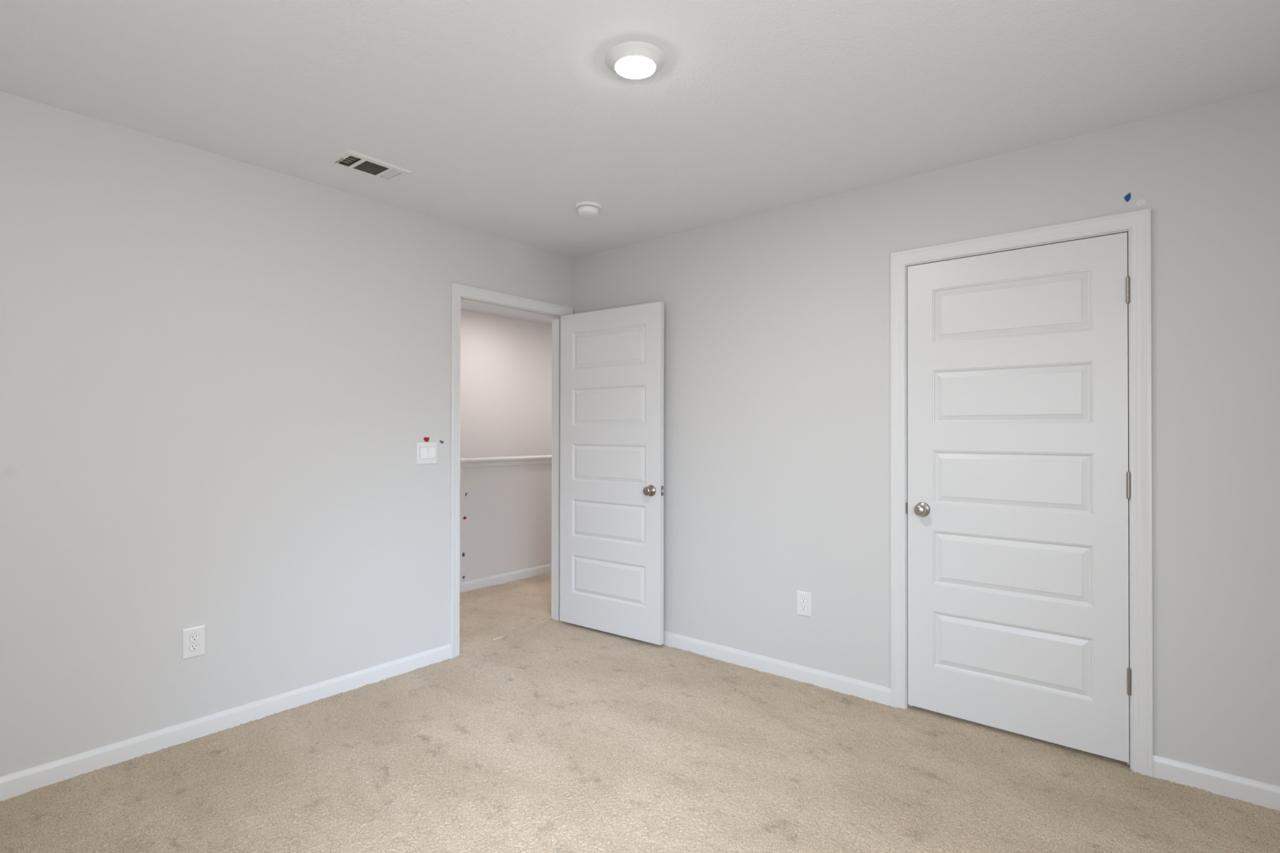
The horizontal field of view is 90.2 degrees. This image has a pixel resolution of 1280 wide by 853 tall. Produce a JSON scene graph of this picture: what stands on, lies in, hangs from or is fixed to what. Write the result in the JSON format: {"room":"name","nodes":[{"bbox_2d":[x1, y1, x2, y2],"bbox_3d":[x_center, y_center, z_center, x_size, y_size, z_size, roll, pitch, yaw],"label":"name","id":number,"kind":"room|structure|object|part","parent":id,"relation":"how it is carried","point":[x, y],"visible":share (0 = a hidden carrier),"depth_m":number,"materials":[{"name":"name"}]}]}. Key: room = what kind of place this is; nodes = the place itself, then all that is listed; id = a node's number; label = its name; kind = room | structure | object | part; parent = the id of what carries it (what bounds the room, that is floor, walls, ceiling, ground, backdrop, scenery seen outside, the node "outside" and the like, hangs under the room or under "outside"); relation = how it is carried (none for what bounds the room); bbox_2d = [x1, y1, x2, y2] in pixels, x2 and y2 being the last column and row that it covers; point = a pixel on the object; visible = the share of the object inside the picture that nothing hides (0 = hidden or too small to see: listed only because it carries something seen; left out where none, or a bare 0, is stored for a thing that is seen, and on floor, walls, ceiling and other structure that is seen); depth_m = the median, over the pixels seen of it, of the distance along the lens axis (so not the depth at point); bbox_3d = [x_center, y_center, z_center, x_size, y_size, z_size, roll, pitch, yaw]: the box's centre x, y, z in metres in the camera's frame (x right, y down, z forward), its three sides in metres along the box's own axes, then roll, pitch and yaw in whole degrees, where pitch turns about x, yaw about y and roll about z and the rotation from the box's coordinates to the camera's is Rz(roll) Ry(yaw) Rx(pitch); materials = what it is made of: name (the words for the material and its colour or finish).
{"room":"empty bedroom","nodes":[
{"label":"empty bedroom","id":0,"kind":"room"},
{"bbox_2d":[0,91,573,777],"bbox_3d":[-1.692,0.084,2.970,0.119,2.499,3.958,0,-1,40],"label":"wall","id":1,"kind":"structure","parent":0,"point":[222,378],"depth_m":2.70,"materials":[{"name":"paint"}]},
{"bbox_2d":[182,625,204,659],"bbox_3d":[-1.861,0.900,2.662,0.008,0.124,0.080,0,-1,40],"label":"electrical outlet","id":2,"kind":"object","parent":1,"relation":"attached to","point":[193,638],"visible":1,"depth_m":2.66,"materials":[{"name":"white plastic"}]},
{"bbox_2d":[189,633,199,641],"bbox_3d":[-1.859,0.881,2.661,0.001,0.030,0.036,0,-1,40],"label":"receptacle","id":3,"kind":"object","parent":2,"relation":"attached to","point":[193,637],"depth_m":2.66,"materials":[{"name":"white plastic"}]},
{"bbox_2d":[189,643,199,651],"bbox_3d":[-1.859,0.920,2.660,0.003,0.030,0.036,0,-1,40],"label":"receptacle","id":4,"kind":"object","parent":2,"relation":"attached to","point":[193,646],"depth_m":2.66,"materials":[{"name":"white plastic"}]},
{"bbox_2d":[0,644,450,800],"bbox_3d":[-1.951,1.272,2.547,0.013,0.098,2.752,0,-1,40],"label":"baseboard","id":5,"kind":"structure","parent":1,"relation":"attached to","point":[21,782],"depth_m":2.67,"materials":[{"name":"white wood"}]},
{"bbox_2d":[423,437,429,441],"bbox_3d":[-1.171,0.071,3.503,0.005,0.027,0.036,0,-1,40],"label":"tape","id":6,"kind":"object","parent":1,"relation":"attached to","point":[426,439],"visible":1,"depth_m":3.50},
{"bbox_2d":[417,441,437,464],"bbox_3d":[-1.167,0.145,3.504,0.010,0.122,0.124,0,-1,40],"label":"light switch","id":7,"kind":"object","parent":1,"relation":"attached to","point":[427,451],"visible":1,"depth_m":3.50,"materials":[{"name":"white plastic"}]},
{"bbox_2d":[448,282,573,658],"bbox_3d":[-0.820,0.260,4.025,0.153,2.145,0.955,0,-1,40],"label":"door frame","id":8,"kind":"structure","parent":1,"relation":"attached to","point":[460,293],"depth_m":3.77,"materials":[{"name":"white wood"}]},
{"bbox_3d":[-0.873,0.260,4.068,0.017,2.145,0.955,0,-1,40],"label":"casing","id":9,"kind":"part","parent":8,"relation":"part of","materials":[{"name":"white wood"}]},
{"bbox_2d":[560,301,664,645],"bbox_3d":[-0.193,0.277,4.023,0.833,2.030,0.155,0,0,37],"label":"door","id":10,"kind":"structure","parent":8,"relation":"attached to","point":[611,395],"depth_m":3.98,"materials":[{"name":"white wood"}]},
{"bbox_3d":[0.049,0.383,3.781,0.052,0.052,0.056,0,0,37],"label":"knob","id":11,"kind":"part","parent":10,"relation":"part of","materials":[{"name":"silver metal"}]},
{"bbox_3d":[0.132,0.382,3.781,0.002,0.058,0.026,0,0,37],"label":"latch plate","id":12,"kind":"part","parent":10,"relation":"part of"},
{"bbox_2d":[459,455,551,649],"bbox_3d":[-0.947,1.600,6.382,1.016,2.657,2.691,0,-1,40],"label":"wall","id":13,"kind":"structure","parent":0,"point":[506,506],"depth_m":5.40,"materials":[{"name":"white paint"}]},
{"bbox_2d":[459,563,551,592],"bbox_3d":[-0.948,1.300,6.400,0.993,0.098,2.668,0,-1,40],"label":"baseboard","id":14,"kind":"structure","parent":13,"relation":"attached to","point":[504,578],"depth_m":5.38,"materials":[{"name":"white wood"}]},
{"bbox_2d":[460,309,551,457],"bbox_3d":[-2.183,0.888,5.781,0.120,4.069,5.200,0,-1,40],"label":"wall","id":15,"kind":"structure","parent":0,"point":[506,362],"depth_m":6.63,"materials":[{"name":"white paint"}]},
{"bbox_2d":[0,0,1279,324],"bbox_3d":[-0.187,-1.210,3.347,6.069,0.100,6.439,0,-1,40],"label":"ceiling","id":16,"kind":"structure","parent":0,"point":[505,117],"depth_m":2.19,"materials":[{"name":"white paint"}]},
{"bbox_2d":[325,148,412,182],"bbox_3d":[-1.208,-1.200,2.858,0.197,0.101,0.304,0,-1,40],"label":"ceiling vent","id":17,"kind":"object","parent":16,"relation":"in","point":[349,159],"visible":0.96,"depth_m":2.86,"materials":[{"name":"white metal"}]},
{"bbox_2d":[574,201,601,217],"bbox_3d":[-0.274,-1.135,3.359,0.141,0.050,0.141,0,-1,40],"label":"smoke detector","id":18,"kind":"object","parent":16,"relation":"attached to","point":[584,209],"visible":1,"depth_m":3.32,"materials":[{"name":"white plastic"}]},
{"bbox_2d":[604,41,665,79],"bbox_3d":[-0.015,-1.153,2.033,0.192,0.030,0.192,0,-1,40],"label":"recessed light","id":19,"kind":"object","parent":16,"relation":"in","point":[629,60],"visible":1,"depth_m":2.00,"materials":[{"name":"white plastic"}]},
{"bbox_2d":[0,573,1279,852],"bbox_3d":[0.176,1.309,3.101,4.986,0.019,6.330,0,-1,40],"label":"floor","id":20,"kind":"structure","parent":0,"point":[555,736],"depth_m":2.36,"materials":[{"name":"beige carpet"}]},
{"bbox_2d":[573,87,1279,786],"bbox_3d":[1.080,0.091,3.171,3.899,2.499,0.119,0,-1,40],"label":"wall","id":21,"kind":"structure","parent":0,"point":[777,351],"depth_m":3.00,"materials":[{"name":"paint"}]},
{"bbox_2d":[662,631,890,705],"bbox_3d":[0.356,1.283,3.673,2.137,0.098,0.013,0,-1,40],"label":"baseboard","id":22,"kind":"structure","parent":21,"relation":"attached to","point":[842,684],"depth_m":3.34,"materials":[{"name":"white wood"}]},
{"bbox_2d":[796,590,811,617],"bbox_3d":[0.842,0.911,3.279,0.080,0.124,0.008,0,-1,40],"label":"electrical outlet","id":23,"kind":"object","parent":21,"relation":"attached to","point":[803,598],"visible":1,"depth_m":3.27,"materials":[{"name":"white plastic"}]},
{"bbox_2d":[800,596,806,603],"bbox_3d":[0.840,0.891,3.277,0.036,0.030,0.003,0,-1,40],"label":"receptacle","id":24,"kind":"object","parent":23,"relation":"attached to","point":[802,599],"depth_m":3.28,"materials":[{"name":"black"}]},
{"bbox_2d":[800,604,806,610],"bbox_3d":[0.840,0.930,3.277,0.036,0.030,0.001,0,-1,40],"label":"receptacle","id":25,"kind":"object","parent":23,"relation":"attached to","point":[802,606],"depth_m":3.28,"materials":[{"name":"white plastic"}]},
{"bbox_2d":[907,231,1131,763],"bbox_3d":[1.550,0.271,2.688,0.822,2.030,0.095,0,-1,40],"label":"door","id":26,"kind":"structure","parent":21,"relation":"in","point":[1019,475],"depth_m":2.67,"materials":[{"name":"white wood"}]},
{"bbox_3d":[1.272,0.379,2.892,0.052,0.052,0.056,0,-1,40],"label":"knob","id":27,"kind":"part","parent":26,"relation":"part of","materials":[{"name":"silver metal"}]},
{"bbox_2d":[890,208,1152,777],"bbox_3d":[1.593,0.256,2.747,0.956,2.145,0.153,0,-1,40],"label":"door frame","id":28,"kind":"structure","parent":21,"relation":"attached to","point":[1137,224],"depth_m":2.47,"materials":[{"name":"white wood"}]},
{"bbox_3d":[1.248,0.379,2.978,0.010,0.056,0.042,0,-1,40],"label":"strike plate","id":29,"kind":"part","parent":28,"relation":"part of","materials":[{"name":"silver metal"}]},
{"bbox_2d":[1124,192,1130,202],"bbox_3d":[1.869,-0.878,2.447,0.021,0.034,0.005,0,-1,40],"label":"tape","id":30,"kind":"object","parent":21,"relation":"attached to","point":[1127,197],"visible":1,"depth_m":2.45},
{"bbox_2d":[1135,199,1145,205],"bbox_3d":[1.901,-0.851,2.423,0.030,0.023,0.001,0,-1,40],"label":"spackle patch","id":31,"kind":"object","parent":21,"relation":"attached to","point":[1140,202],"visible":1,"depth_m":2.42,"materials":[{"name":"white paint"}]},
{"bbox_2d":[1152,754,1279,810],"bbox_3d":[2.182,1.276,2.166,0.687,0.098,0.013,0,-1,40],"label":"baseboard","id":32,"kind":"structure","parent":21,"relation":"attached to","point":[1263,794],"depth_m":2.27,"materials":[{"name":"white"}]}
]}

